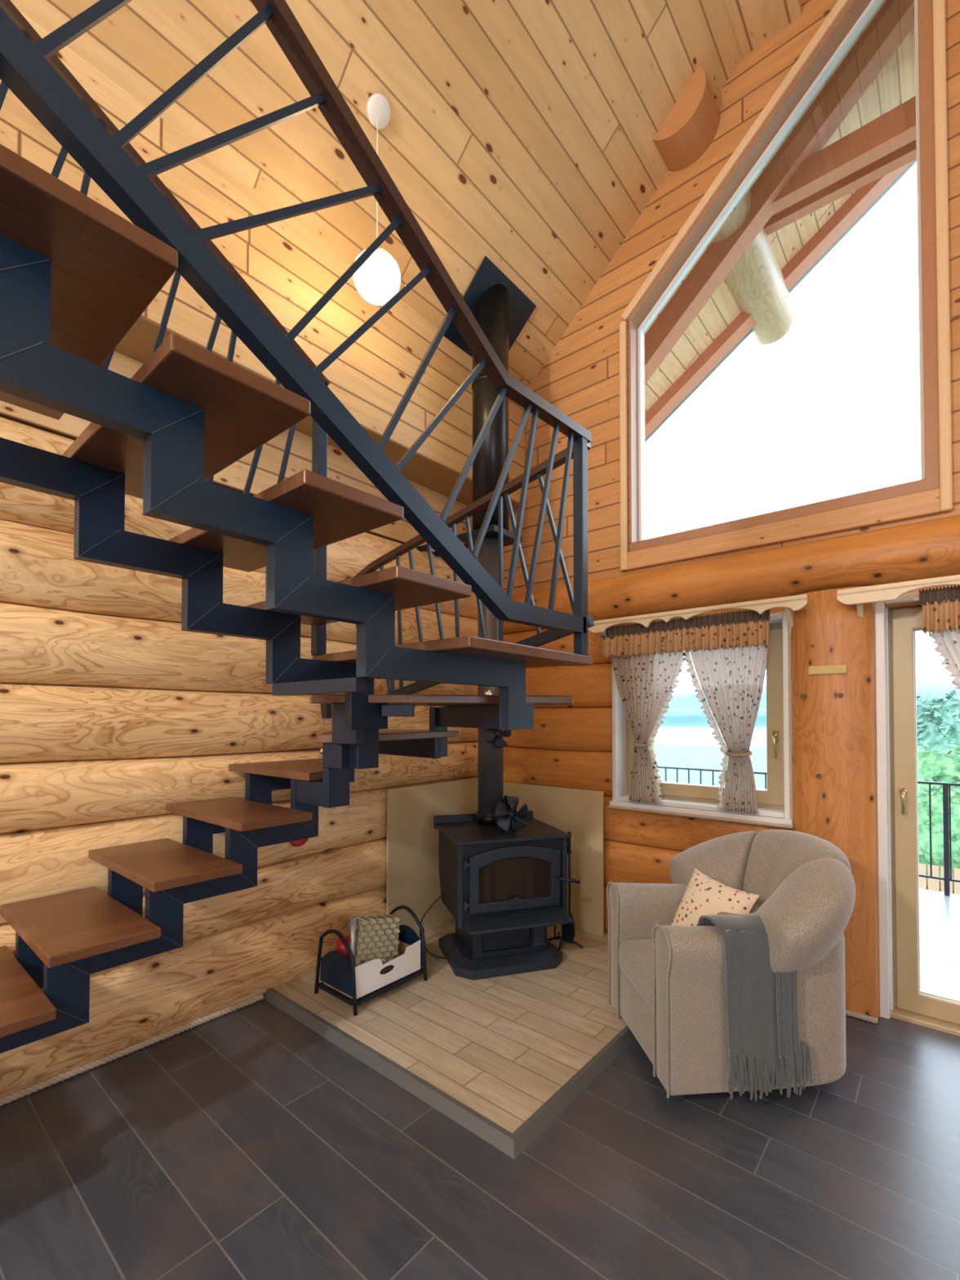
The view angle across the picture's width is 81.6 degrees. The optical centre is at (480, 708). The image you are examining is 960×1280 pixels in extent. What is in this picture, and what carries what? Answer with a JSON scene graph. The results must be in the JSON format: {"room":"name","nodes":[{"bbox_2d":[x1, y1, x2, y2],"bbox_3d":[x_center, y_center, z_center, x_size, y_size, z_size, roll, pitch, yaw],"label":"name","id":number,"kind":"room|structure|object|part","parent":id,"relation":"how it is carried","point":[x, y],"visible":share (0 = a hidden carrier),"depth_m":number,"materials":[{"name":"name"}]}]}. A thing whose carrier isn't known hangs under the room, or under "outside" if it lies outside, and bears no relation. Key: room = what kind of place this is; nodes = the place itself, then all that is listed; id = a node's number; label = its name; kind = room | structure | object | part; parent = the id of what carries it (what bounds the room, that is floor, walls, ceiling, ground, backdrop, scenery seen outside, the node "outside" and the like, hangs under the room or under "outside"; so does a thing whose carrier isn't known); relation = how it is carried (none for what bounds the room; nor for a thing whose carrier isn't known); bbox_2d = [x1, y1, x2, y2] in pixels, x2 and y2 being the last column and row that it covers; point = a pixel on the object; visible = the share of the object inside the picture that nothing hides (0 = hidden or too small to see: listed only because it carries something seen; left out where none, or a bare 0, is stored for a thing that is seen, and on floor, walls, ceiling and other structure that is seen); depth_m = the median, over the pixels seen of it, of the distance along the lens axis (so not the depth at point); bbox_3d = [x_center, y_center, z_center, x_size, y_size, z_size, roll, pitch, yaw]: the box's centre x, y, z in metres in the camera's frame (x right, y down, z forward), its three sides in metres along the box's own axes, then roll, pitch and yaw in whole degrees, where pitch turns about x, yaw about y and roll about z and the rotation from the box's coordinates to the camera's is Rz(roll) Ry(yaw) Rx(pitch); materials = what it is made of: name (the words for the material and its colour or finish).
{"room":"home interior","nodes":[
{"label":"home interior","id":0,"kind":"room"},
{"bbox_2d":[0,416,477,1097],"bbox_3d":[-2.591,0.161,1.188,0.309,2.520,8.320,-1,-1,40],"label":"wall","id":1,"kind":"structure","parent":0,"point":[113,714],"depth_m":2.39,"materials":[{"name":"beige wood"}]},
{"bbox_2d":[0,993,264,1106],"bbox_3d":[-2.075,1.414,1.607,0.033,0.033,3.071,-1,-1,40],"label":"baseboard","id":2,"kind":"structure","parent":1,"relation":"attached to","point":[15,1095],"depth_m":2.29,"materials":[{"name":"wood"}]},
{"bbox_2d":[288,838,308,846],"bbox_3d":[-0.942,0.651,2.889,0.018,0.132,0.132,-1,-1,40],"label":"disc","id":3,"kind":"object","parent":1,"relation":"attached to","point":[298,842],"visible":0.24,"depth_m":2.88,"materials":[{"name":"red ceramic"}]},
{"bbox_2d":[314,747,322,754],"bbox_3d":[-0.861,0.227,2.972,0.097,0.036,0.036,-1,-1,40],"label":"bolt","id":4,"kind":"object","parent":1,"relation":"attached to","point":[320,750],"visible":0.56,"depth_m":2.94,"materials":[{"name":"silver metal"}]},
{"bbox_2d":[320,703,331,718],"bbox_3d":[-0.836,0.008,3.020,0.055,0.090,0.040,-1,-1,40],"label":"wall hook","id":5,"kind":"object","parent":1,"relation":"attached to","point":[326,708],"visible":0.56,"depth_m":3.00,"materials":[{"name":"black wood"}]},
{"bbox_2d":[0,351,477,559],"bbox_3d":[-2.613,-1.613,1.239,0.250,1.030,8.320,-1,-1,40],"label":"wall","id":6,"kind":"structure","parent":0,"point":[340,468],"depth_m":2.88,"materials":[{"name":"brown wood"}]},
{"bbox_2d":[0,10,524,510],"bbox_3d":[-2.442,-1.933,1.020,0.300,0.831,8.200,-1,-1,40],"label":"trim","id":7,"kind":"structure","parent":6,"relation":"attached to","point":[289,268],"depth_m":2.65,"materials":[{"name":"brown wood"}]},
{"bbox_2d":[10,0,742,387],"bbox_3d":[-1.637,-3.264,0.293,3.000,2.781,8.300,-1,-1,40],"label":"ceiling","id":8,"kind":"structure","parent":0,"point":[519,135],"depth_m":2.69,"materials":[{"name":"brown wood"}]},
{"bbox_2d":[353,93,400,305],"bbox_3d":[-0.461,-2.275,2.492,0.210,0.897,0.210,-1,-1,40],"label":"pendant lamp","id":9,"kind":"object","parent":8,"relation":"hanging from","point":[378,279],"visible":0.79,"depth_m":2.45,"materials":[{"name":"white glass"}]},
{"bbox_3d":[-0.461,-1.899,2.486,0.210,0.144,0.210,-1,-1,40],"label":"lamp shade","id":10,"kind":"part","parent":9,"relation":"part of","materials":[{"name":"white glass"}]},
{"bbox_3d":[-0.461,-2.357,2.494,0.005,0.661,0.006,-1,-1,40],"label":"cord","id":11,"kind":"part","parent":9,"relation":"part of","materials":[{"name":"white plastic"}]},
{"bbox_2d":[0,999,959,1279],"bbox_3d":[-0.429,1.448,-0.685,6.300,0.120,8.700,-1,-1,40],"label":"floor","id":12,"kind":"structure","parent":0,"point":[245,1143],"depth_m":1.70,"materials":[{"name":"laminate"}]},
{"bbox_2d":[0,0,594,1053],"bbox_3d":[-1.005,-0.407,1.631,1.615,3.629,2.987,-1,-1,40],"label":"staircase","id":13,"kind":"structure","parent":12,"relation":"on","point":[77,275],"depth_m":1.38,"materials":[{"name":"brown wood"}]},
{"bbox_3d":[-1.155,-1.709,1.373,0.040,1.034,1.821,-1,-1,40],"label":"handrail","id":14,"kind":"part","parent":13,"relation":"part of","materials":[{"name":"grey metal"}]},
{"bbox_3d":[-0.419,-0.848,1.143,0.040,1.127,2.464,-1,-1,40],"label":"railing","id":15,"kind":"part","parent":13,"relation":"part of","materials":[{"name":"metal"}]},
{"bbox_3d":[-0.586,-0.694,2.026,0.040,1.002,0.040,-1,-1,40],"label":"newel post","id":16,"kind":"part","parent":13,"relation":"part of","materials":[{"name":"metal"}]},
{"bbox_3d":[-0.404,-1.563,1.173,0.045,1.123,2.499,-1,-1,40],"label":"handrail","id":17,"kind":"part","parent":13,"relation":"part of","materials":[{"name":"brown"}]},
{"bbox_3d":[-0.179,-0.845,2.648,1.568,0.371,0.040,-1,-1,40],"label":"handrail","id":18,"kind":"part","parent":13,"relation":"part of","materials":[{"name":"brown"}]},
{"bbox_3d":[-0.167,-0.151,2.625,1.559,0.394,0.040,-1,-1,40],"label":"railing","id":19,"kind":"part","parent":13,"relation":"part of","materials":[{"name":"blue metal"}]},
{"bbox_3d":[0.375,-0.604,2.074,0.040,0.824,0.040,-1,-1,40],"label":"newel post","id":20,"kind":"part","parent":13,"relation":"part of","materials":[{"name":"metal"}]},
{"bbox_2d":[262,920,635,1159],"bbox_3d":[0.088,1.431,2.954,1.576,0.043,1.786,-1,-1,40],"label":"platform","id":21,"kind":"object","parent":12,"relation":"on","point":[501,1057],"visible":0.58,"depth_m":2.40,"materials":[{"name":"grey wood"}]},
{"bbox_2d":[314,905,426,1016],"bbox_3d":[-0.547,1.236,2.822,0.333,0.350,0.463,-1,-1,40],"label":"rack","id":22,"kind":"object","parent":21,"relation":"on","point":[336,971],"visible":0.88,"depth_m":2.68,"materials":[{"name":"black metal"}]},
{"bbox_3d":[-0.691,1.233,2.652,0.333,0.350,0.018,-1,-1,40],"label":"frame","id":23,"kind":"part","parent":22,"relation":"part of","materials":[{"name":"black metal"}]},
{"bbox_3d":[-0.682,1.247,2.653,0.273,0.180,0.005,-1,-1,40],"label":"panel","id":24,"kind":"part","parent":22,"relation":"part of","materials":[{"name":"blue metal"}]},
{"bbox_2d":[349,916,355,964],"bbox_3d":[-0.612,1.177,2.672,0.026,0.340,0.026,-1,-1,40],"label":"tube","id":25,"kind":"object","parent":22,"relation":"in","point":[352,918],"visible":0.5,"depth_m":2.66,"materials":[{"name":"grey"}]},
{"bbox_2d":[319,968,423,1005],"bbox_3d":[-0.541,1.365,2.815,0.294,0.014,0.445,-1,-1,40],"label":"tray","id":26,"kind":"object","parent":22,"relation":"on","point":[322,986],"depth_m":2.67,"materials":[{"name":"black metal"}]},
{"bbox_2d":[323,940,420,999],"bbox_3d":[-0.539,1.280,2.815,0.252,0.151,0.415,-1,-1,40],"label":"cardboard box","id":27,"kind":"object","parent":22,"relation":"on","point":[371,975],"visible":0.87,"depth_m":2.72,"materials":[{"name":"white cardboard"}]},
{"bbox_2d":[334,935,350,961],"bbox_3d":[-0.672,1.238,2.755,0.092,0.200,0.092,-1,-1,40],"label":"ball","id":28,"kind":"object","parent":27,"relation":"in","point":[340,946],"visible":0.26,"depth_m":2.72,"materials":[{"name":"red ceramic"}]},
{"bbox_2d":[348,914,393,958],"bbox_3d":[-0.551,1.200,2.829,0.097,0.313,0.340,-1,-1,40],"label":"egg tray","id":29,"kind":"object","parent":27,"relation":"in","point":[386,914],"visible":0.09,"depth_m":2.88,"materials":[{"name":"beige cardboard"}]},
{"bbox_2d":[355,915,396,963],"bbox_3d":[-0.531,1.200,2.813,0.097,0.313,0.340,-1,-1,40],"label":"egg tray","id":30,"kind":"object","parent":27,"relation":"in","point":[358,918],"visible":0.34,"depth_m":2.76,"materials":[{"name":"beige cardboard"}]},
{"bbox_2d":[355,916,400,966],"bbox_3d":[-0.512,1.200,2.797,0.097,0.313,0.340,-1,-1,40],"label":"egg tray","id":31,"kind":"object","parent":27,"relation":"in","point":[377,938],"visible":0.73,"depth_m":2.80,"materials":[{"name":"beige cardboard"}]},
{"bbox_3d":[-0.403,1.239,2.991,0.333,0.350,0.018,-1,-1,40],"label":"frame","id":32,"kind":"part","parent":22,"relation":"part of","materials":[{"name":"black metal"}]},
{"bbox_3d":[-0.402,1.253,2.982,0.273,0.180,0.005,-1,-1,40],"label":"panel","id":33,"kind":"part","parent":22,"relation":"part of","materials":[{"name":"blue metal"}]},
{"bbox_2d":[386,777,477,935],"bbox_3d":[-0.236,0.957,3.679,0.015,0.935,0.975,-1,-1,40],"label":"panel","id":34,"kind":"object","parent":21,"relation":"on","point":[412,875],"visible":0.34,"depth_m":3.50,"materials":[{"name":"beige"}]},
{"bbox_2d":[419,810,580,980],"bbox_3d":[0.079,1.033,3.155,0.791,0.765,0.660,0,-1,-17],"label":"wood stove","id":35,"kind":"object","parent":21,"relation":"on","point":[502,891],"visible":0.94,"depth_m":2.99,"materials":[{"name":"black metal"}]},
{"bbox_3d":[-0.102,0.918,2.898,0.025,0.445,0.027,0,-1,-17],"label":"corner trim","id":36,"kind":"part","parent":35,"relation":"part of","materials":[{"name":"black metal"}]},
{"bbox_2d":[417,255,536,825],"bbox_3d":[-0.045,-0.968,3.560,0.644,3.340,0.500,-1,-1,40],"label":"flue pipe","id":37,"kind":"object","parent":35,"relation":"on","point":[500,308],"visible":0.63,"depth_m":3.33,"materials":[{"name":"black metal"}]},
{"bbox_3d":[0.041,-0.087,3.301,0.060,0.060,0.030,-1,-1,40],"label":"damper knob","id":38,"kind":"part","parent":37,"relation":"part of","materials":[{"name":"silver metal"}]},
{"bbox_3d":[0.042,-2.413,3.511,0.415,0.370,0.500,-1,-1,40],"label":"ceiling plate","id":39,"kind":"part","parent":37,"relation":"part of","materials":[{"name":"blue metal"}]},
{"bbox_2d":[484,728,511,747],"bbox_3d":[0.097,0.148,3.281,0.166,0.166,0.095,0,-1,-17],"label":"fan","id":40,"kind":"object","parent":37,"relation":"attached to","point":[492,735],"visible":0.76,"depth_m":3.25,"materials":[{"name":"black metal"}]},
{"bbox_3d":[0.062,0.162,3.235,0.072,0.075,0.028,0,-1,-17],"label":"blade","id":41,"kind":"part","parent":40,"relation":"part of","materials":[{"name":"black metal"}]},
{"bbox_3d":[0.121,0.194,3.247,0.078,0.072,0.023,0,-1,9],"label":"blade","id":42,"kind":"part","parent":40,"relation":"part of","materials":[{"name":"black metal"}]},
{"bbox_3d":[0.152,0.132,3.264,0.072,0.075,0.028,0,-1,-17],"label":"blade","id":43,"kind":"part","parent":40,"relation":"part of","materials":[{"name":"black metal"}]},
{"bbox_3d":[0.113,0.703,3.210,0.650,0.017,0.545,0,-1,-17],"label":"plate","id":44,"kind":"part","parent":35,"relation":"part of","materials":[{"name":"black metal"}]},
{"bbox_2d":[495,795,528,832],"bbox_3d":[0.162,0.589,3.123,0.200,0.204,0.126,0,-1,-17],"label":"fan","id":45,"kind":"object","parent":35,"relation":"on","point":[506,807],"visible":1,"depth_m":3.08,"materials":[{"name":"black metal"}]},
{"bbox_3d":[0.123,0.553,3.063,0.091,0.080,0.034,0,-1,-17],"label":"blade","id":46,"kind":"part","parent":45,"relation":"part of","materials":[{"name":"black metal"}]},
{"bbox_3d":[0.128,0.637,3.063,0.082,0.092,0.033,0,-1,-17],"label":"blade","id":47,"kind":"part","parent":45,"relation":"part of","materials":[{"name":"black metal"}]},
{"bbox_3d":[0.180,0.531,3.082,0.026,0.088,0.089,-1,-1,40],"label":"blade","id":48,"kind":"part","parent":45,"relation":"part of","materials":[{"name":"black metal"}]},
{"bbox_3d":[0.213,0.642,3.089,0.091,0.088,0.033,0,-1,-16],"label":"blade","id":49,"kind":"part","parent":45,"relation":"part of","materials":[{"name":"black metal"}]},
{"bbox_3d":[0.230,0.568,3.096,0.087,0.090,0.034,0,-1,-17],"label":"blade","id":50,"kind":"part","parent":45,"relation":"part of","materials":[{"name":"black metal"}]},
{"bbox_3d":[0.187,0.900,2.968,0.510,0.335,0.035,0,-1,-17],"label":"fire door","id":51,"kind":"part","parent":35,"relation":"part of","materials":[{"name":"black metal"}]},
{"bbox_3d":[0.185,0.905,2.976,0.414,0.229,0.006,0,-1,-17],"label":"door glass","id":52,"kind":"part","parent":35,"relation":"part of","materials":[{"name":"glass"}]},
{"bbox_3d":[0.466,0.922,3.074,0.025,0.445,0.027,0,-1,-17],"label":"corner trim","id":53,"kind":"part","parent":35,"relation":"part of","materials":[{"name":"black metal"}]},
{"bbox_3d":[0.476,0.927,3.001,0.131,0.042,0.040,0,-1,5],"label":"door handle","id":54,"kind":"part","parent":35,"relation":"part of","materials":[{"name":"black metal"}]},
{"bbox_2d":[503,782,604,937],"bbox_3d":[0.430,0.975,3.755,0.890,0.902,0.015,-1,-1,40],"label":"panel","id":55,"kind":"object","parent":21,"relation":"on","point":[580,812],"visible":0.49,"depth_m":3.56,"materials":[{"name":"beige"}]},
{"bbox_2d":[547,850,583,950],"bbox_3d":[0.494,1.108,3.327,0.180,0.618,0.180,0,-1,-25],"label":"stand","id":56,"kind":"object","parent":21,"relation":"on","point":[558,937],"visible":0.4,"depth_m":3.29,"materials":[{"name":"black metal"}]},
{"bbox_2d":[554,924,559,937],"bbox_3d":[0.453,1.051,3.291,0.046,0.616,0.022,-1,-1,40],"label":"poker","id":57,"kind":"object","parent":56,"relation":"hanging from","point":[555,936],"visible":0.21,"depth_m":3.29,"materials":[{"name":"black metal"}]},
{"bbox_2d":[561,837,574,943],"bbox_3d":[0.523,1.058,3.277,0.080,0.630,0.023,-1,-1,40],"label":"shovel","id":58,"kind":"object","parent":56,"relation":"hanging from","point":[568,929],"visible":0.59,"depth_m":3.27,"materials":[{"name":"black metal"}]},
{"bbox_2d":[568,831,575,937],"bbox_3d":[0.541,1.057,3.360,0.068,0.625,0.068,-1,-1,40],"label":"brush","id":59,"kind":"object","parent":56,"relation":"hanging from","point":[569,832],"visible":0.29,"depth_m":3.35,"materials":[{"name":"black metal"}]},
{"bbox_2d":[606,829,855,1098],"bbox_3d":[1.056,0.990,2.346,0.844,0.902,0.977,0,-1,-5],"label":"armchair","id":60,"kind":"object","parent":12,"relation":"on","point":[667,983],"visible":0.71,"depth_m":2.03,"materials":[{"name":"beige fabric"}]},
{"bbox_2d":[618,939,656,1013],"bbox_3d":[0.896,1.108,2.329,0.522,0.143,0.436,0,-1,-5],"label":"seat cushion","id":61,"kind":"object","parent":60,"relation":"on","point":[635,956],"depth_m":2.31,"materials":[{"name":"beige fabric"}]},
{"bbox_3d":[0.875,1.281,2.324,0.445,0.220,0.430,0,-1,-5],"label":"rail","id":62,"kind":"part","parent":60,"relation":"part of","materials":[{"name":"beige fabric"}]},
{"bbox_3d":[0.848,1.104,2.600,0.460,0.583,0.147,0,-1,-5],"label":"arm","id":63,"kind":"part","parent":60,"relation":"part of"},
{"bbox_2d":[669,831,756,890],"bbox_3d":[1.148,0.803,2.654,0.386,0.446,0.392,0,-1,-5],"label":"cushion","id":64,"kind":"object","parent":60,"relation":"on","point":[729,860],"depth_m":2.59,"materials":[{"name":"beige fabric"}]},
{"bbox_2d":[670,867,759,925],"bbox_3d":[0.992,0.897,2.397,0.194,0.325,0.357,0,-1,-25],"label":"throw pillow","id":65,"kind":"object","parent":60,"relation":"on","point":[703,895],"visible":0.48,"depth_m":2.38,"materials":[{"name":"fabric"}]},
{"bbox_3d":[0.897,1.095,2.055,0.460,0.583,0.147,0,-1,-5],"label":"arm","id":66,"kind":"part","parent":60,"relation":"part of"},
{"bbox_2d":[696,912,813,1101],"bbox_3d":[1.006,1.075,2.059,0.330,0.610,0.220,0,-1,-5],"label":"throw blanket","id":67,"kind":"object","parent":60,"relation":"on","point":[762,1011],"visible":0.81,"depth_m":1.97,"materials":[{"name":"fabric"}]},
{"bbox_2d":[742,829,851,906],"bbox_3d":[1.313,0.789,2.373,0.331,0.501,0.530,0,-1,-5],"label":"cushion","id":68,"kind":"object","parent":60,"relation":"on","point":[773,860],"depth_m":2.36,"materials":[{"name":"beige fabric"}]},
{"bbox_2d":[755,857,855,973],"bbox_3d":[1.201,0.792,2.066,0.386,0.446,0.392,0,-1,-5],"label":"cushion","id":69,"kind":"object","parent":60,"relation":"on","point":[806,916],"depth_m":1.96,"materials":[{"name":"beige fabric"}]},
{"bbox_2d":[503,624,791,933],"bbox_3d":[0.892,0.449,3.622,2.160,2.030,0.254,-1,-1,40],"label":"wall","id":70,"kind":"structure","parent":0,"point":[567,746],"depth_m":3.61,"materials":[{"name":"orange wood"}]},
{"bbox_2d":[587,594,808,637],"bbox_3d":[1.174,-0.436,3.125,1.192,0.219,0.169,-1,-1,40],"label":"cornice","id":71,"kind":"structure","parent":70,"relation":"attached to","point":[792,604],"depth_m":2.96,"materials":[{"name":"beige wood"}]},
{"bbox_2d":[600,609,777,814],"bbox_3d":[1.138,0.023,3.161,1.000,1.076,0.084,-1,-1,40],"label":"window curtain","id":72,"kind":"object","parent":71,"relation":"hanging from","point":[730,661],"visible":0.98,"depth_m":3.07,"materials":[{"name":"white fabric"}]},
{"bbox_3d":[0.975,0.108,3.304,0.446,0.900,0.045,-1,-1,40],"label":"curtain panel","id":73,"kind":"part","parent":72,"relation":"part of","materials":[{"name":"white fabric"}]},
{"bbox_3d":[1.137,-0.474,3.170,1.000,0.012,0.012,-1,-1,40],"label":"rod","id":74,"kind":"part","parent":72,"relation":"part of","materials":[{"name":"brown wood"}]},
{"bbox_3d":[1.337,0.103,2.996,0.416,0.900,0.045,-1,-1,40],"label":"curtain panel","id":75,"kind":"part","parent":72,"relation":"part of","materials":[{"name":"white fabric"}]},
{"bbox_3d":[1.120,-0.525,3.064,1.192,0.007,0.004,-1,-1,40],"label":"moulding","id":76,"kind":"part","parent":71,"relation":"part of","materials":[{"name":"beige wood"}]},
{"bbox_2d":[608,611,793,828],"bbox_3d":[1.266,0.060,3.231,1.021,1.111,0.256,-1,-1,40],"label":"window","id":77,"kind":"structure","parent":70,"relation":"in","point":[775,803],"depth_m":3.02,"materials":[{"name":"white wood"}]},
{"bbox_3d":[1.255,0.590,3.215,1.013,0.037,0.200,-1,-1,40],"label":"sill","id":78,"kind":"part","parent":77,"relation":"part of","materials":[{"name":"white"}]},
{"bbox_3d":[1.328,0.050,3.280,0.855,0.955,0.070,-1,-1,40],"label":"sash","id":79,"kind":"part","parent":77,"relation":"part of","materials":[{"name":"beige wood"}]},
{"bbox_3d":[1.584,0.193,2.982,0.024,0.140,0.053,-1,-1,40],"label":"handle","id":80,"kind":"part","parent":77,"relation":"part of","materials":[{"name":"gold metal"}]},
{"bbox_2d":[502,0,959,595],"bbox_3d":[2.265,-2.715,2.559,6.000,3.719,0.220,-1,-1,40],"label":"wall","id":81,"kind":"structure","parent":0,"point":[580,377],"depth_m":3.56,"materials":[{"name":"brown wood"}]},
{"bbox_2d":[653,66,719,171],"bbox_3d":[1.170,-3.389,3.213,0.350,0.350,0.260,-1,-1,40],"label":"beam","id":82,"kind":"structure","parent":81,"relation":"attached to","point":[691,126],"depth_m":3.12,"materials":[{"name":"brown wood"}]},
{"bbox_2d":[503,514,959,634],"bbox_3d":[2.214,-0.724,2.464,5.700,0.275,0.338,-1,-1,40],"label":"log beam","id":83,"kind":"structure","parent":81,"relation":"attached to","point":[930,548],"depth_m":2.85,"materials":[{"name":"orange wood"}]},
{"bbox_2d":[724,0,801,57],"bbox_3d":[-1.077,-3.857,-0.106,0.290,0.330,8.200,-1,-1,40],"label":"ceiling","id":84,"kind":"structure","parent":81,"relation":"attached to","point":[753,22],"depth_m":2.93,"materials":[{"name":"brown wood"}]},
{"bbox_2d":[644,0,916,442],"bbox_3d":[2.963,-3.010,3.386,6.700,3.222,1.937,-1,-1,40],"label":"roof overhang","id":85,"kind":"object","parent":81,"relation":"attached to","point":[855,140],"visible":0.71,"depth_m":3.83,"materials":[{"name":"brown wood"}]},
{"bbox_3d":[1.984,-3.017,4.821,3.499,3.156,0.116,0,-1,25],"label":"verge trim","id":86,"kind":"part","parent":85,"relation":"part of","materials":[{"name":"brown wood"}]},
{"bbox_2d":[619,0,952,571],"bbox_3d":[1.582,-2.412,3.053,1.692,3.071,0.182,-1,-1,40],"label":"window","id":87,"kind":"structure","parent":81,"relation":"in","point":[931,495],"depth_m":2.84,"materials":[{"name":"brown wood"}]},
{"bbox_2d":[791,586,879,1018],"bbox_3d":[1.787,0.434,2.798,0.370,2.030,0.350,-1,-1,40],"label":"wooden post","id":88,"kind":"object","parent":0,"point":[834,779],"depth_m":2.64,"materials":[{"name":"brown wood"}]},
{"bbox_2d":[617,585,957,626],"bbox_3d":[2.674,-0.547,2.153,4.600,0.110,0.210,-1,-1,40],"label":"trim","id":89,"kind":"structure","parent":88,"relation":"attached to","point":[782,610],"depth_m":2.92,"materials":[{"name":"beige wood"}]},
{"bbox_2d":[845,1009,878,1023],"bbox_3d":[1.687,1.435,2.663,0.359,0.028,0.028,-1,-1,40],"label":"baseboard","id":90,"kind":"structure","parent":88,"relation":"attached to","point":[855,1015],"depth_m":2.58,"materials":[{"name":"wood"}]},
{"bbox_2d":[836,574,959,617],"bbox_3d":[2.200,-0.451,2.253,1.255,0.219,0.169,-1,-1,40],"label":"cornice","id":91,"kind":"structure","parent":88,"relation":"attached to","point":[859,596],"depth_m":2.48,"materials":[{"name":"beige wood"}]},
{"bbox_3d":[2.147,-0.540,2.192,1.255,0.007,0.004,-1,-1,40],"label":"moulding","id":92,"kind":"part","parent":91,"relation":"part of","materials":[{"name":"beige wood"}]},
{"bbox_2d":[914,585,959,688],"bbox_3d":[2.229,0.204,2.230,0.755,1.471,0.084,-1,-1,40],"label":"window curtain","id":93,"kind":"object","parent":91,"relation":"hanging from","point":[942,619],"visible":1,"depth_m":2.41,"materials":[{"name":"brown fabric"}]},
{"bbox_3d":[2.230,0.274,2.234,0.601,1.330,0.045,-1,-1,40],"label":"curtain panel","id":94,"kind":"part","parent":93,"relation":"part of","materials":[{"name":"white fabric"}]},
{"bbox_3d":[3.562,0.404,1.389,2.280,2.040,0.200,-1,-1,40],"label":"wall","id":95,"kind":"structure","parent":0,"visible":0},
{"bbox_2d":[871,591,959,1036],"bbox_3d":[2.296,0.458,2.419,0.944,1.980,0.268,-1,-1,40],"label":"door","id":96,"kind":"structure","parent":95,"relation":"in","point":[902,997],"depth_m":2.62,"materials":[{"name":"white wood"}]},
{"bbox_3d":[2.274,0.454,2.381,0.928,1.975,0.155,-1,-1,40],"label":"casing","id":97,"kind":"part","parent":96,"relation":"part of","materials":[{"name":"white wood"}]},
{"bbox_3d":[1.992,0.436,2.618,0.032,0.121,0.049,-1,-1,40],"label":"handle","id":98,"kind":"part","parent":96,"relation":"part of","materials":[{"name":"gold metal"}]},
{"bbox_3d":[2.330,0.473,2.447,0.848,1.940,0.080,-1,-1,40],"label":"frame","id":99,"kind":"part","parent":96,"relation":"part of","materials":[{"name":"beige wood"}]},
{"label":"outside","id":100,"kind":"structure","parent":0,"visible":0},
{"bbox_2d":[654,743,767,789],"bbox_3d":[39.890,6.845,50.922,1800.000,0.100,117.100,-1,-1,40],"label":"ground","id":101,"kind":"structure","parent":100,"point":[703,757],"depth_m":74.90,"materials":[{"name":"white"}]},
{"bbox_2d":[916,741,959,893],"bbox_3d":[8.452,2.742,9.511,5.021,4.348,2.356,-1,-1,40],"label":"hedge","id":102,"kind":"object","parent":101,"relation":"on","point":[932,766],"visible":0.17,"depth_m":9.28,"materials":[{"name":"green plant"}]},
{"bbox_2d":[916,688,959,754],"bbox_3d":[10.797,2.202,12.774,3.058,5.276,2.817,-1,-1,40],"label":"conifer tree","id":103,"kind":"object","parent":101,"relation":"on","point":[938,722],"visible":0.13,"depth_m":12.43,"materials":[{"name":"green plant"}]},
{"bbox_2d":[918,863,959,894],"bbox_3d":[7.945,3.621,8.284,4.200,2.250,0.070,-1,-1,40],"label":"fence","id":104,"kind":"object","parent":101,"relation":"on","point":[933,884],"visible":0.11,"depth_m":8.84,"materials":[{"name":"brown wood"}]},
{"bbox_3d":[7.955,2.796,8.310,4.200,0.100,0.040,-1,-1,40],"label":"rail","id":105,"kind":"part","parent":104,"relation":"part of","materials":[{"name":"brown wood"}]},
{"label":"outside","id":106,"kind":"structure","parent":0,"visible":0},
{"bbox_2d":[666,680,959,711],"bbox_3d":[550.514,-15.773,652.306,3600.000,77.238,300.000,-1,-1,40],"label":"hill","id":107,"kind":"structure","parent":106,"point":[937,688],"depth_m":645.28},
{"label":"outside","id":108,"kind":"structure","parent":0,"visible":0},
{"bbox_2d":[658,707,766,727],"bbox_3d":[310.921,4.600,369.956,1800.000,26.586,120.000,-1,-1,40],"label":"hill","id":109,"kind":"structure","parent":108,"point":[677,717],"depth_m":424.74,"materials":[{"name":"teal"}]},
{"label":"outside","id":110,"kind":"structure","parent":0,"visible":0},
{"bbox_2d":[654,725,766,747],"bbox_3d":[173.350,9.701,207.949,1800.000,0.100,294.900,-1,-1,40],"label":"lake","id":111,"kind":"structure","parent":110,"point":[667,735],"depth_m":180.37,"materials":[{"name":"teal liquid"}]},
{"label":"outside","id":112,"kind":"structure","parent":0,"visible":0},
{"bbox_2d":[919,888,959,998],"bbox_3d":[3.165,1.567,3.543,8.500,0.110,2.560,-1,-1,40],"label":"balcony","id":113,"kind":"object","parent":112,"point":[939,913],"visible":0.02,"depth_m":3.61,"materials":[{"name":"white"}]},
{"bbox_2d":[657,765,959,896],"bbox_3d":[3.897,1.070,4.505,6.618,0.919,0.040,-1,-1,40],"label":"balcony railing","id":114,"kind":"object","parent":113,"relation":"on","point":[946,786],"visible":0.18,"depth_m":4.56,"materials":[{"name":"black metal"}]},
{"bbox_3d":[3.904,0.619,4.507,6.600,0.018,0.040,-1,-1,40],"label":"rail","id":115,"kind":"part","parent":114,"relation":"part of","materials":[{"name":"black metal"}]},
{"bbox_3d":[3.904,1.399,4.493,6.600,0.015,0.030,-1,-1,40],"label":"rail","id":116,"kind":"part","parent":114,"relation":"part of","materials":[{"name":"black metal"}]},
{"bbox_3d":[3.828,1.075,4.564,0.035,0.910,0.035,-1,-1,40],"label":"railing post","id":117,"kind":"part","parent":114,"relation":"part of","materials":[{"name":"black metal"}]}
]}

